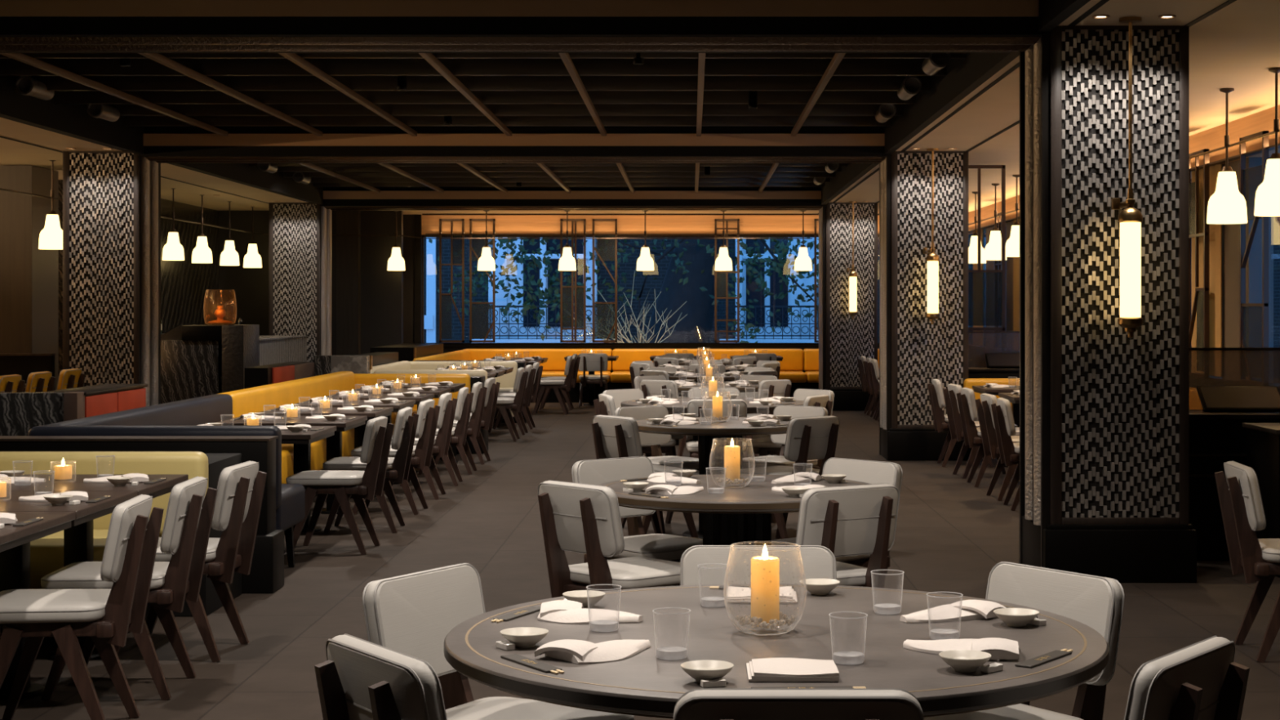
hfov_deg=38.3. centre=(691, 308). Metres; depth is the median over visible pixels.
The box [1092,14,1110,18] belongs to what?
recessed light
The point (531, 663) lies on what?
chopstick sleeve
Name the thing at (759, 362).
dining chair
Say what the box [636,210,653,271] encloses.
pendant lamp
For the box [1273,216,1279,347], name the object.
brick building
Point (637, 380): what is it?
dining chair
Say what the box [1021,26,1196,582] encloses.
column
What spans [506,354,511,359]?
votive candle
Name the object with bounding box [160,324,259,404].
cabinet
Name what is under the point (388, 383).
folded napkin
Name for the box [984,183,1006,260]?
pendant lamp
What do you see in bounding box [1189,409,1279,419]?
countertop
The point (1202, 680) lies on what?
dining chair
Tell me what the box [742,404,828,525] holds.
dining chair
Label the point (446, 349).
wall
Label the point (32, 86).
track spotlight
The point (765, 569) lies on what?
pillar candle
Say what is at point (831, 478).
sauce dish
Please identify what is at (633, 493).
chopstick sleeve
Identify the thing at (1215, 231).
curtain
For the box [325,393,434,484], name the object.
table
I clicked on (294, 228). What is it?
column
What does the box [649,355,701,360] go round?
table
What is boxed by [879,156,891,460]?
trim
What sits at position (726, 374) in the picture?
sauce dish
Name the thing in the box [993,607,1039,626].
sauce dish
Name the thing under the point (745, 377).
dining chair
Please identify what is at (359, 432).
table
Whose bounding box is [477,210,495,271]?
pendant lamp
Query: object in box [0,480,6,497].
votive candle
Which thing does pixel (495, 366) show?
sauce dish
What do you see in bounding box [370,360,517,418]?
bench
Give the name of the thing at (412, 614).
dining chair
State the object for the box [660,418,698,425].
folded napkin
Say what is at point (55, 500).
sauce dish
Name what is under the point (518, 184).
recessed light
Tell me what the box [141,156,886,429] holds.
trim
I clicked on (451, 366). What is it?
folded napkin
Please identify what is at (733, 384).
sauce dish
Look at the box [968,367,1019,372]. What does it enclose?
countertop
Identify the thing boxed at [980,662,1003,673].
chopstick rest
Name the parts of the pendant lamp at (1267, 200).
lamp shade, ceiling plate, rod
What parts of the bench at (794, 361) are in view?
backrest, backrest, backrest, seat, backrest, seat, seat, backrest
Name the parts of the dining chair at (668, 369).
backrest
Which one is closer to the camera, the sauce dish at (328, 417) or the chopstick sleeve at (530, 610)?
the chopstick sleeve at (530, 610)
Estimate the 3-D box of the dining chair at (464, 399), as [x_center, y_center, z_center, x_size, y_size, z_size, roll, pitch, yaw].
[-2.174,1.092,15.733,0.603,0.828,0.468,0,0,-2]
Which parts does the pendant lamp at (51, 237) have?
lamp shade, rod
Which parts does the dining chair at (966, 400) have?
post, backrest, post, leg, cross rail, leg, seat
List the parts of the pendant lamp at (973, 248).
rod, lamp shade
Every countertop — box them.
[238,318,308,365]
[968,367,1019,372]
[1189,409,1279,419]
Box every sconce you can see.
[846,201,857,319]
[922,148,939,324]
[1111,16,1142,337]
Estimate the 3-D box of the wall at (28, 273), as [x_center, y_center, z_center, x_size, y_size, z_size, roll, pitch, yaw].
[-8.357,-0.020,20.277,2.485,3.040,0.845,0,0,0]
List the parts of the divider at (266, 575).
panel, trim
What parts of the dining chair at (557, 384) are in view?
leg, leg, rail, seat, leg, leg, backrest, post, post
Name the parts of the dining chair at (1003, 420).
post, backrest, post, leg, cross rail, leg, seat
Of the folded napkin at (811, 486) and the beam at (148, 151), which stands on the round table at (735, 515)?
the folded napkin at (811, 486)
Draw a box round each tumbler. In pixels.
[12,460,32,485]
[33,470,54,495]
[95,455,115,476]
[263,404,275,420]
[586,584,621,631]
[652,608,690,659]
[663,460,683,485]
[697,563,729,607]
[706,466,725,493]
[747,457,766,481]
[792,462,813,485]
[828,612,867,664]
[870,569,904,614]
[926,591,963,639]
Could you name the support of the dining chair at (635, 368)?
on the floor
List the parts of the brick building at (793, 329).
pane, iron railing, pane, pane, pane, pane, iron railing, pane, pane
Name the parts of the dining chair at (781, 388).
leg, leg, seat, post, backrest, post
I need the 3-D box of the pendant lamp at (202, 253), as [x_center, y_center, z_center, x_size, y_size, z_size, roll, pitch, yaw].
[-6.700,-1.095,25.200,0.277,0.950,0.277,0,0,-17]
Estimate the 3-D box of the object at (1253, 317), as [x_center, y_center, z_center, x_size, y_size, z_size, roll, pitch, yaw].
[4.400,-0.376,14.410,0.040,1.967,0.620,0,0,0]
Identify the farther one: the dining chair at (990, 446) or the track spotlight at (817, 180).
the track spotlight at (817, 180)
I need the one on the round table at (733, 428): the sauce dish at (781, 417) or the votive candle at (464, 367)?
the sauce dish at (781, 417)
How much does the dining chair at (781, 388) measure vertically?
0.828 m
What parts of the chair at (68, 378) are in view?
post, post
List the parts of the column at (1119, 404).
tile panel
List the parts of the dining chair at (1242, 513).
post, backrest, post, cross rail, leg, leg, rail, seat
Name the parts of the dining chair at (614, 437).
post, backrest, post, leg, leg, seat, leg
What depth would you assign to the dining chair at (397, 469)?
12.36 m
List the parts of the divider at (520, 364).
panel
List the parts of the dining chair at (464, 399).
seat, leg, cross rail, leg, post, backrest, post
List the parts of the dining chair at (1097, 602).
seat, post, backrest, post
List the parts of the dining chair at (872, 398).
post, backrest, post, leg, leg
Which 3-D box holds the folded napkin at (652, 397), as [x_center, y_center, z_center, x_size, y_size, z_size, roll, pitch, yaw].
[-0.253,0.730,14.884,0.279,0.036,0.166,0,0,17]
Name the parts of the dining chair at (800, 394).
seat, backrest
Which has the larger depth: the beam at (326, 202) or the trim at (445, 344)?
the trim at (445, 344)
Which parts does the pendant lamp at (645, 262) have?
lamp shade, rod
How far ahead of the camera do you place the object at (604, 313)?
30.44 m
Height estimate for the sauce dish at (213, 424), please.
0.032 m
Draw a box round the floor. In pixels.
[0,402,1279,719]
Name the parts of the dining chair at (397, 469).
leg, leg, seat, rail, leg, cross rail, leg, post, backrest, post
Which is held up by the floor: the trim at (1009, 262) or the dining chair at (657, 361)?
the dining chair at (657, 361)
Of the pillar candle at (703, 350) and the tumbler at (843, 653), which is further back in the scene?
the pillar candle at (703, 350)
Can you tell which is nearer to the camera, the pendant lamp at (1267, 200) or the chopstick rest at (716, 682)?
the chopstick rest at (716, 682)
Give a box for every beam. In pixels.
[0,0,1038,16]
[0,16,1050,53]
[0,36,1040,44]
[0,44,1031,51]
[138,126,891,156]
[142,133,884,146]
[320,186,826,206]
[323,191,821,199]
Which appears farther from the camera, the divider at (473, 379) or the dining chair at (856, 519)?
the divider at (473, 379)
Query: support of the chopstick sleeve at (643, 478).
on the round table at (735, 515)
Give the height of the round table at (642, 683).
0.752 m
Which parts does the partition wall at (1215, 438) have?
glass rail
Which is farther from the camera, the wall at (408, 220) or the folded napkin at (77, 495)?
the wall at (408, 220)
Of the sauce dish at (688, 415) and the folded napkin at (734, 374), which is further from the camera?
the folded napkin at (734, 374)
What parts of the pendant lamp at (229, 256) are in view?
lamp shade, rod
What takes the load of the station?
on the floor
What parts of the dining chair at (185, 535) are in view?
leg, leg, seat, leg, rail, cross rail, leg, post, backrest, post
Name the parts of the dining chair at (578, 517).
post, cross rail, backrest, rail, post, seat, rail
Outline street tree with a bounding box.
[428,237,818,342]
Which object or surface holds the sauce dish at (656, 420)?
on the round table at (733, 428)
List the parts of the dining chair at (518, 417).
leg, seat, leg, leg, backrest, post, post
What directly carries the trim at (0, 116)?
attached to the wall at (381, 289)
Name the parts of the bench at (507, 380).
backrest, backrest, backrest, seat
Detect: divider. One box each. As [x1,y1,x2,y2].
[0,435,284,616]
[456,375,488,453]
[494,361,526,422]
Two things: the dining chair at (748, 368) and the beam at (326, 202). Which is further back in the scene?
the beam at (326, 202)
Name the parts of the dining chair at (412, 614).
backrest, post, seat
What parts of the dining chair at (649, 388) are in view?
post, backrest, post, leg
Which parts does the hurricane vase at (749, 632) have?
crushed glass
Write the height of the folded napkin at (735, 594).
0.019 m
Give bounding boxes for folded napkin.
[0,473,45,484]
[0,512,17,524]
[18,490,88,502]
[83,473,149,483]
[240,413,280,419]
[278,424,311,430]
[279,404,315,410]
[305,413,345,419]
[308,397,343,402]
[335,391,368,395]
[337,404,373,410]
[360,386,389,390]
[364,397,398,402]
[380,381,408,385]
[386,391,419,395]
[407,386,437,390]
[425,381,453,385]
[446,365,469,368]
[482,365,504,368]
[493,355,506,359]
[534,639,650,664]
[537,600,643,623]
[645,395,677,400]
[645,484,703,495]
[646,471,701,484]
[648,399,679,404]
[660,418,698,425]
[663,413,698,421]
[666,365,684,368]
[674,380,695,383]
[675,370,694,373]
[675,372,694,376]
[675,382,696,386]
[678,359,689,362]
[721,372,742,376]
[725,370,742,373]
[725,382,750,386]
[725,586,797,603]
[726,380,748,383]
[728,365,747,368]
[742,418,780,425]
[743,413,776,421]
[746,657,839,681]
[749,399,782,404]
[753,395,784,401]
[771,471,822,484]
[771,484,827,492]
[899,599,1006,622]
[902,637,1020,661]
[984,383,1014,387]
[1013,391,1019,395]
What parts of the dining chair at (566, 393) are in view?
leg, leg, seat, leg, leg, backrest, post, post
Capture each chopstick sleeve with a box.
[12,517,43,525]
[85,495,111,502]
[143,478,166,484]
[310,427,324,431]
[490,606,540,622]
[500,653,564,674]
[619,477,648,481]
[628,492,668,497]
[649,424,675,426]
[709,585,794,589]
[751,685,866,688]
[1014,648,1072,667]
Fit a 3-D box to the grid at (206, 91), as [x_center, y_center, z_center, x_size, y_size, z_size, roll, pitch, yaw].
[-1.750,-1.955,14.465,7.300,0.530,7.270,0,0,0]
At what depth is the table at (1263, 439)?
10.46 m
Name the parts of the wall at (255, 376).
red panel, brown panel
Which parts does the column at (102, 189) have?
tile panel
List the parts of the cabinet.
textured post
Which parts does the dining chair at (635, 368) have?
post, backrest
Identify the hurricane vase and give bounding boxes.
[702,391,732,422]
[709,437,755,487]
[723,541,806,635]
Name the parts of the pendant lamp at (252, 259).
lamp shade, rod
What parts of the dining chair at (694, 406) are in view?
post, seat, backrest, cross rail, post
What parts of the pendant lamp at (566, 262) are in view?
lamp shade, rod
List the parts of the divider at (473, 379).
panel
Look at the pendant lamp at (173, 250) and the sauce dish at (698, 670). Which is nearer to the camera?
the sauce dish at (698, 670)
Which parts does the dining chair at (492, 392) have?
leg, leg, cross rail, leg, post, backrest, post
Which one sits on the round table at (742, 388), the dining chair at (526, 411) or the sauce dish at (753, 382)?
the sauce dish at (753, 382)
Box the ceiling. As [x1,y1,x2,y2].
[0,0,1279,214]
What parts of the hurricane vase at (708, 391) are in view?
crushed glass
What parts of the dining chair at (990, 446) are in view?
post, backrest, post, cross rail, leg, leg, seat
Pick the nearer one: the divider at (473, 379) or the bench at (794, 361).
the divider at (473, 379)
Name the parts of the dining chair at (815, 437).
seat, leg, leg, post, backrest, post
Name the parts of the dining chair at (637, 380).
backrest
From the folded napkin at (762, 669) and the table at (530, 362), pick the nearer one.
the folded napkin at (762, 669)
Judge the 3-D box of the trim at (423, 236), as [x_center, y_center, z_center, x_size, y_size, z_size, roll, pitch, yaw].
[0.000,-0.305,30.595,9.000,1.850,0.070,0,0,0]
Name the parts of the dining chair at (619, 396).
backrest, leg, seat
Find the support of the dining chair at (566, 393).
on the floor
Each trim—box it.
[0,75,323,204]
[0,115,311,203]
[0,136,268,204]
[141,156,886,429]
[145,156,886,160]
[155,160,882,163]
[320,206,822,389]
[324,206,822,208]
[326,208,820,388]
[330,208,819,210]
[414,214,422,343]
[421,214,879,235]
[421,342,879,346]
[817,0,1109,213]
[818,206,826,389]
[821,0,1090,204]
[875,0,1236,203]
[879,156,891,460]
[968,105,1279,234]
[986,226,1005,331]
[1005,221,1013,331]
[1019,35,1049,567]
[1025,44,1032,519]
[1033,38,1040,525]
[1222,157,1273,347]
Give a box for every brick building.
[424,178,1191,347]
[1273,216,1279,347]
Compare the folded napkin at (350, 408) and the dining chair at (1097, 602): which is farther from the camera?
the folded napkin at (350, 408)
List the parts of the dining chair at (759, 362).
backrest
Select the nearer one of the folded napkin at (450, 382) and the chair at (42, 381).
the chair at (42, 381)
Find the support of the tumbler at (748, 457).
on the round table at (735, 515)
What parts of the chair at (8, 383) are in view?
post, post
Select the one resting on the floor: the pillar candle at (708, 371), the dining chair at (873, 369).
the dining chair at (873, 369)
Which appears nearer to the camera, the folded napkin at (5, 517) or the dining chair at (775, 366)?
the folded napkin at (5, 517)
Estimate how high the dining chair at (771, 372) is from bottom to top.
0.828 m
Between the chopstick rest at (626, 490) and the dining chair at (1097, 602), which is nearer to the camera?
the dining chair at (1097, 602)
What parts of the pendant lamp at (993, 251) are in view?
lamp shade, rod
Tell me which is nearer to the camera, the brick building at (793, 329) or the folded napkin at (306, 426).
the folded napkin at (306, 426)
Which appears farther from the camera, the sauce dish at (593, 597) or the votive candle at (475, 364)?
the votive candle at (475, 364)
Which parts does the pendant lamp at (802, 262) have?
lamp shade, rod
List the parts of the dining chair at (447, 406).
seat, leg, cross rail, leg, post, backrest, post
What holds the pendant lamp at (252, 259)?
hanging from the ceiling
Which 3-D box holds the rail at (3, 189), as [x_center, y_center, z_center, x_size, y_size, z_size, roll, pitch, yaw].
[-5.659,-1.145,22.419,2.159,0.048,12.839,0,0,0]
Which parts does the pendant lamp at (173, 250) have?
lamp shade, rod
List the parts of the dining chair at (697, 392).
backrest, seat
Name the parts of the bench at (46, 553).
seat, backrest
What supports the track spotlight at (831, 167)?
attached to the grid at (366, 175)
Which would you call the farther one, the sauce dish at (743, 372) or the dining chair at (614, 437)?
the sauce dish at (743, 372)
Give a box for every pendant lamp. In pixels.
[38,160,62,249]
[162,188,184,260]
[191,195,212,263]
[219,201,239,266]
[243,206,262,267]
[386,210,404,271]
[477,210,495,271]
[558,210,576,271]
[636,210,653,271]
[715,210,732,271]
[794,210,812,271]
[968,191,986,263]
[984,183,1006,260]
[1005,174,1019,257]
[1206,88,1247,224]
[1253,67,1279,216]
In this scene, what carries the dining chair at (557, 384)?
on the floor
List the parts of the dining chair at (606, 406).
post, post, backrest, leg, rail, seat, cross rail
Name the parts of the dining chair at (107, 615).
leg, leg, seat, rail, leg, cross rail, leg, post, backrest, post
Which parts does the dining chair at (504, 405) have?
seat, rail, leg, leg, cross rail, post, backrest, post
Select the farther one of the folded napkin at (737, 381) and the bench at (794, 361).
the bench at (794, 361)
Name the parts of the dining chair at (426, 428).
leg, leg, seat, leg, cross rail, leg, post, backrest, post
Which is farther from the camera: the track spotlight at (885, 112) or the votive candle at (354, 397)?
the track spotlight at (885, 112)
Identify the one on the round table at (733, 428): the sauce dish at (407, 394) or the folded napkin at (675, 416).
the folded napkin at (675, 416)
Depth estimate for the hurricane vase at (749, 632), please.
4.24 m
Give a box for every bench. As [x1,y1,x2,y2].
[0,451,208,643]
[27,371,470,567]
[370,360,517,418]
[413,348,879,402]
[963,377,1019,405]
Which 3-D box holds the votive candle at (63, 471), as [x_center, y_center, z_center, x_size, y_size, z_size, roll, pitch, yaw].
[-2.710,0.690,7.940,0.072,0.091,0.072,0,0,0]
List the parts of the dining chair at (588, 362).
leg, leg, post, backrest, cross rail, seat, post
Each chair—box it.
[0,373,25,391]
[0,493,164,719]
[24,371,55,391]
[40,475,217,701]
[56,368,85,390]
[114,460,266,662]
[286,416,394,555]
[314,633,447,719]
[322,406,418,533]
[351,399,439,515]
[362,563,634,719]
[382,392,457,499]
[400,386,474,486]
[417,382,487,475]
[435,377,500,464]
[488,364,536,435]
[493,362,542,429]
[495,367,528,441]
[532,355,575,414]
[537,480,679,597]
[538,353,580,409]
[571,456,702,562]
[577,353,609,407]
[591,414,699,537]
[593,393,675,458]
[602,388,684,456]
[614,405,698,533]
[629,362,684,396]
[631,360,653,367]
[634,375,681,455]
[639,369,669,380]
[639,379,686,456]
[646,366,688,397]
[653,357,686,396]
[655,355,679,359]
[665,353,694,359]
[673,688,924,719]
[680,545,836,585]
[686,387,742,454]
[686,399,746,457]
[688,360,722,365]
[688,364,725,382]
[725,357,757,382]
[732,355,755,359]
[738,374,777,457]
[740,415,839,538]
[742,366,773,438]
[742,369,777,446]
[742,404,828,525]
[745,394,832,456]
[746,353,776,360]
[746,379,791,457]
[752,388,834,466]
[755,360,780,414]
[760,362,780,379]
[771,457,902,574]
[795,483,899,587]
[857,355,879,414]
[862,357,879,418]
[867,359,879,422]
[924,561,1124,719]
[927,378,993,466]
[942,383,1017,478]
[955,387,1019,487]
[975,393,1019,501]
[991,397,1019,511]
[1124,635,1249,719]
[1214,461,1279,662]
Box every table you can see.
[0,491,137,700]
[0,511,75,551]
[6,474,188,660]
[216,415,367,533]
[260,407,393,514]
[276,426,336,552]
[294,400,415,497]
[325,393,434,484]
[349,387,450,472]
[375,382,465,462]
[444,367,513,373]
[444,583,1108,718]
[487,369,505,377]
[487,373,495,378]
[491,357,547,408]
[522,360,541,365]
[564,355,618,405]
[596,474,871,545]
[620,397,803,440]
[635,417,790,538]
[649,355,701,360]
[651,365,760,372]
[668,373,747,442]
[677,382,759,392]
[678,362,732,365]
[729,355,782,360]
[972,385,1019,466]
[998,392,1019,404]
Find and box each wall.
[0,165,57,390]
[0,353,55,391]
[0,383,147,435]
[57,179,218,378]
[218,210,403,355]
[244,355,372,388]
[358,343,443,366]
[403,214,414,343]
[443,346,879,373]
[1189,347,1279,560]
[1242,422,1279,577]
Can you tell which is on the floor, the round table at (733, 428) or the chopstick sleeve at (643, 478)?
the round table at (733, 428)
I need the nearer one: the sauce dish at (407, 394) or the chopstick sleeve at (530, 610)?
the chopstick sleeve at (530, 610)
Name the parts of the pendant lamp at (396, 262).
lamp shade, rod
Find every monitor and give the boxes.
[984,353,1019,368]
[1195,386,1279,412]
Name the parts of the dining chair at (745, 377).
leg, backrest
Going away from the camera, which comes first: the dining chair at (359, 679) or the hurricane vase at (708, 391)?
the dining chair at (359, 679)
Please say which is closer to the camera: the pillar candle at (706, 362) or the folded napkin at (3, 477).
the folded napkin at (3, 477)
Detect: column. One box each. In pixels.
[62,151,160,404]
[268,202,320,362]
[819,202,877,410]
[880,151,972,461]
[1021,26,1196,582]
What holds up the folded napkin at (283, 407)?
on the table at (334, 443)
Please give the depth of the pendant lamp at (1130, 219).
9.80 m
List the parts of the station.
glass rail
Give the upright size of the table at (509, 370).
0.752 m
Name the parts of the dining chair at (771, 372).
leg, backrest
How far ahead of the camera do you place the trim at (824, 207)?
27.02 m
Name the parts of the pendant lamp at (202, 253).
lamp shade, rod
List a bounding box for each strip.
[422,213,879,215]
[425,233,879,234]
[968,143,1279,232]
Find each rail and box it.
[0,188,399,236]
[399,235,812,239]
[968,129,1279,225]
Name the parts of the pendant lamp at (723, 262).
lamp shade, rod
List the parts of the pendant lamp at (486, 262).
lamp shade, rod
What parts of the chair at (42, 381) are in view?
post, post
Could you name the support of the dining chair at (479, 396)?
on the floor
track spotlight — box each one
[14,75,54,100]
[86,103,119,121]
[257,163,277,173]
[292,172,311,184]
[813,177,826,185]
[825,163,839,173]
[875,103,896,123]
[897,75,922,100]
[921,53,951,75]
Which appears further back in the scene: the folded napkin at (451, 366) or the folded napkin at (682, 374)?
the folded napkin at (451, 366)
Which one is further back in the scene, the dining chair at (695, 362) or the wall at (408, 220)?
the wall at (408, 220)
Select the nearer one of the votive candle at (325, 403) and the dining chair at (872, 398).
the votive candle at (325, 403)
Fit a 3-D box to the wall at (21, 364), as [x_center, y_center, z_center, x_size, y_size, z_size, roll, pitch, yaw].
[-7.375,0.975,18.330,2.050,1.050,0.100,0,0,0]
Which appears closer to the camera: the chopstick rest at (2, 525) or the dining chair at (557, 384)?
the chopstick rest at (2, 525)
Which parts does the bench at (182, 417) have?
backrest, backrest, backrest, leg, seat, seat, seat, backrest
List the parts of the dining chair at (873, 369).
post, post, backrest, leg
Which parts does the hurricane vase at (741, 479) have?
crushed glass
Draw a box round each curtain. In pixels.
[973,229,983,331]
[1013,218,1019,331]
[1191,164,1222,347]
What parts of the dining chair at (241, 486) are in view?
leg, leg, seat, leg, rail, cross rail, post, leg, backrest, post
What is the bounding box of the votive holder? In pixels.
[49,461,75,482]
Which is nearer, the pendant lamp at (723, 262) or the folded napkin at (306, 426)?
the folded napkin at (306, 426)
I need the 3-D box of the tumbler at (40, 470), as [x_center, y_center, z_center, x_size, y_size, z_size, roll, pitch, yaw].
[-2.570,0.697,7.305,0.083,0.100,0.083,0,0,0]
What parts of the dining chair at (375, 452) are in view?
leg, leg, seat, rail, leg, leg, cross rail, post, backrest, post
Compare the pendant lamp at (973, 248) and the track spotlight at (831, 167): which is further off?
the pendant lamp at (973, 248)
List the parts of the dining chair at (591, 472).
cross rail, rail, backrest, post, seat, cross rail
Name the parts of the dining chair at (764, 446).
cross rail, leg, seat, rail, backrest, post, post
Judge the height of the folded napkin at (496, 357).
0.036 m
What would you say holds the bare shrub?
on the ground
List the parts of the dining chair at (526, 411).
leg, leg, seat, leg, leg, backrest, post, post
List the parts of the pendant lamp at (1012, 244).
lamp shade, rod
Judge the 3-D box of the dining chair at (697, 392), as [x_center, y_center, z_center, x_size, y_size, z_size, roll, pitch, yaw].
[0.190,1.092,15.480,0.468,0.828,0.603,0,0,0]
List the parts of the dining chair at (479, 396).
leg, seat, leg, cross rail, leg, post, backrest, post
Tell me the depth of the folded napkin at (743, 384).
17.67 m
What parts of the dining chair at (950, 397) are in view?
post, backrest, post, leg, leg, seat, leg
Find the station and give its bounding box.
[968,331,1019,377]
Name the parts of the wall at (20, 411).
red panel, red panel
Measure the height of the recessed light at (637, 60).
0.404 m
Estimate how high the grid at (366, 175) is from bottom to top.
0.530 m
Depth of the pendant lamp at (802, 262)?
28.73 m
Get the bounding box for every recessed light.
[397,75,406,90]
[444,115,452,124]
[516,182,521,186]
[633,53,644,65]
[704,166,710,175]
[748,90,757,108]
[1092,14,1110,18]
[1158,14,1176,18]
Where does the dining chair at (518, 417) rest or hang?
on the floor
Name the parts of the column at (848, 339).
tile panel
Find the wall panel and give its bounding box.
[336,210,360,355]
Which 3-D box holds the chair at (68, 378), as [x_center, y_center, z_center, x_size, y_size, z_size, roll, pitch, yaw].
[-6.183,1.043,17.600,0.675,0.928,0.524,0,0,0]
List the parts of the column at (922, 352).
tile panel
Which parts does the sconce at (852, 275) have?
rod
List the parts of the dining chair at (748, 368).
backrest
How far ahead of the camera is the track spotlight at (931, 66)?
12.78 m
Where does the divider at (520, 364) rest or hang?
on the floor
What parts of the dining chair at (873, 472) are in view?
seat, rail, backrest, leg, cross rail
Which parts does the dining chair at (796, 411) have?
leg, seat, post, backrest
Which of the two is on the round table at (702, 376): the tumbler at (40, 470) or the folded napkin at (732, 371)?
the folded napkin at (732, 371)
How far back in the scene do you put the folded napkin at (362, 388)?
16.85 m
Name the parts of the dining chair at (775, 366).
backrest, post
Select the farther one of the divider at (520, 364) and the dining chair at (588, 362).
the dining chair at (588, 362)
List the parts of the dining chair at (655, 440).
leg, backrest, post, leg, leg, seat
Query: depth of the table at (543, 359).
27.34 m
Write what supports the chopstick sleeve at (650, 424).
on the round table at (733, 428)
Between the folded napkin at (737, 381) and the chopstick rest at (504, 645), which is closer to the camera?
the chopstick rest at (504, 645)
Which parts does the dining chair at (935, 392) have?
post, backrest, post, leg, cross rail, leg, seat, leg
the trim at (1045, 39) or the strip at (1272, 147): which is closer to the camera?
the trim at (1045, 39)
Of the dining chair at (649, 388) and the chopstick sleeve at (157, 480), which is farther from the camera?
the dining chair at (649, 388)
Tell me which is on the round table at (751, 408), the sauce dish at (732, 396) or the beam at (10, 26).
the sauce dish at (732, 396)
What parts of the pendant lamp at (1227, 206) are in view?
lamp shade, rod, ceiling plate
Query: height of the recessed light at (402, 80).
0.404 m
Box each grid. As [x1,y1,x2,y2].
[0,53,965,136]
[248,163,847,192]
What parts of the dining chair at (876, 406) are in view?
post, post, leg, leg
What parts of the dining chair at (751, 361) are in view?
backrest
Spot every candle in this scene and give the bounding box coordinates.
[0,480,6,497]
[54,457,71,479]
[207,305,232,324]
[246,413,258,425]
[286,404,297,417]
[320,396,329,408]
[348,389,357,400]
[372,383,381,394]
[393,379,401,388]
[412,374,419,383]
[462,363,467,369]
[471,361,478,367]
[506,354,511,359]
[701,348,706,359]
[702,351,707,364]
[703,357,709,373]
[705,364,712,383]
[708,377,716,399]
[712,391,722,420]
[724,439,740,484]
[751,544,779,626]
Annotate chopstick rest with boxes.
[0,523,4,528]
[69,500,79,505]
[131,481,137,485]
[496,640,515,650]
[622,488,633,492]
[700,677,726,687]
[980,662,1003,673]
[1027,617,1046,626]
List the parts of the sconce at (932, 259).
ceiling plate, rod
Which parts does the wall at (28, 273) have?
panel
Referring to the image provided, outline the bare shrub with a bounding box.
[550,271,687,342]
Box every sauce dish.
[0,470,24,476]
[43,494,73,505]
[106,476,133,485]
[205,422,222,425]
[248,412,263,415]
[284,404,298,406]
[286,426,304,431]
[323,415,339,420]
[353,406,368,411]
[379,399,393,403]
[401,392,414,396]
[421,386,432,391]
[438,382,448,385]
[493,365,501,368]
[500,626,548,647]
[562,590,605,608]
[622,481,648,491]
[639,399,652,403]
[647,417,663,423]
[667,372,675,375]
[672,469,696,477]
[680,413,695,417]
[680,659,733,682]
[684,379,694,382]
[723,373,733,376]
[725,394,738,398]
[728,382,739,386]
[740,371,749,374]
[747,420,764,426]
[748,380,759,384]
[759,400,772,404]
[776,415,791,420]
[781,397,794,401]
[782,486,808,497]
[799,578,839,595]
[821,474,846,483]
[938,649,991,672]
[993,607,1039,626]
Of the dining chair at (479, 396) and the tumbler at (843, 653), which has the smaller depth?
the tumbler at (843, 653)
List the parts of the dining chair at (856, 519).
post, backrest, seat, post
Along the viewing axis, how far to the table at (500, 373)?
21.71 m
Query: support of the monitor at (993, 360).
on the station
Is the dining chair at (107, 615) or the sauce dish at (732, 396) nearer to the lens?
the dining chair at (107, 615)
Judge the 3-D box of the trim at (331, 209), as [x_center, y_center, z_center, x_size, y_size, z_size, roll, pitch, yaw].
[-1.735,-1.515,27.520,7.370,0.104,0.104,0,0,0]
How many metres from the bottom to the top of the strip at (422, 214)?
0.026 m
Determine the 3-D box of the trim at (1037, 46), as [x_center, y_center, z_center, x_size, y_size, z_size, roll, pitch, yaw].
[1.955,-0.150,10.230,0.110,2.700,0.110,0,0,0]
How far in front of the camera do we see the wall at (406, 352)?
25.20 m
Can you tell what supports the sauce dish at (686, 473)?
on the round table at (735, 515)
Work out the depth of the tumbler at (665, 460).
7.79 m
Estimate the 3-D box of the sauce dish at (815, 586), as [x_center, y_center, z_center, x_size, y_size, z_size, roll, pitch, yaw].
[0.335,0.732,4.825,0.108,0.032,0.108,0,0,42]
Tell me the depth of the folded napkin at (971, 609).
4.42 m
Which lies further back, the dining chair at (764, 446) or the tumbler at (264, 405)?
the dining chair at (764, 446)
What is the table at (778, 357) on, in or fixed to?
on the floor
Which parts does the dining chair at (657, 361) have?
backrest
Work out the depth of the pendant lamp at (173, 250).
23.72 m

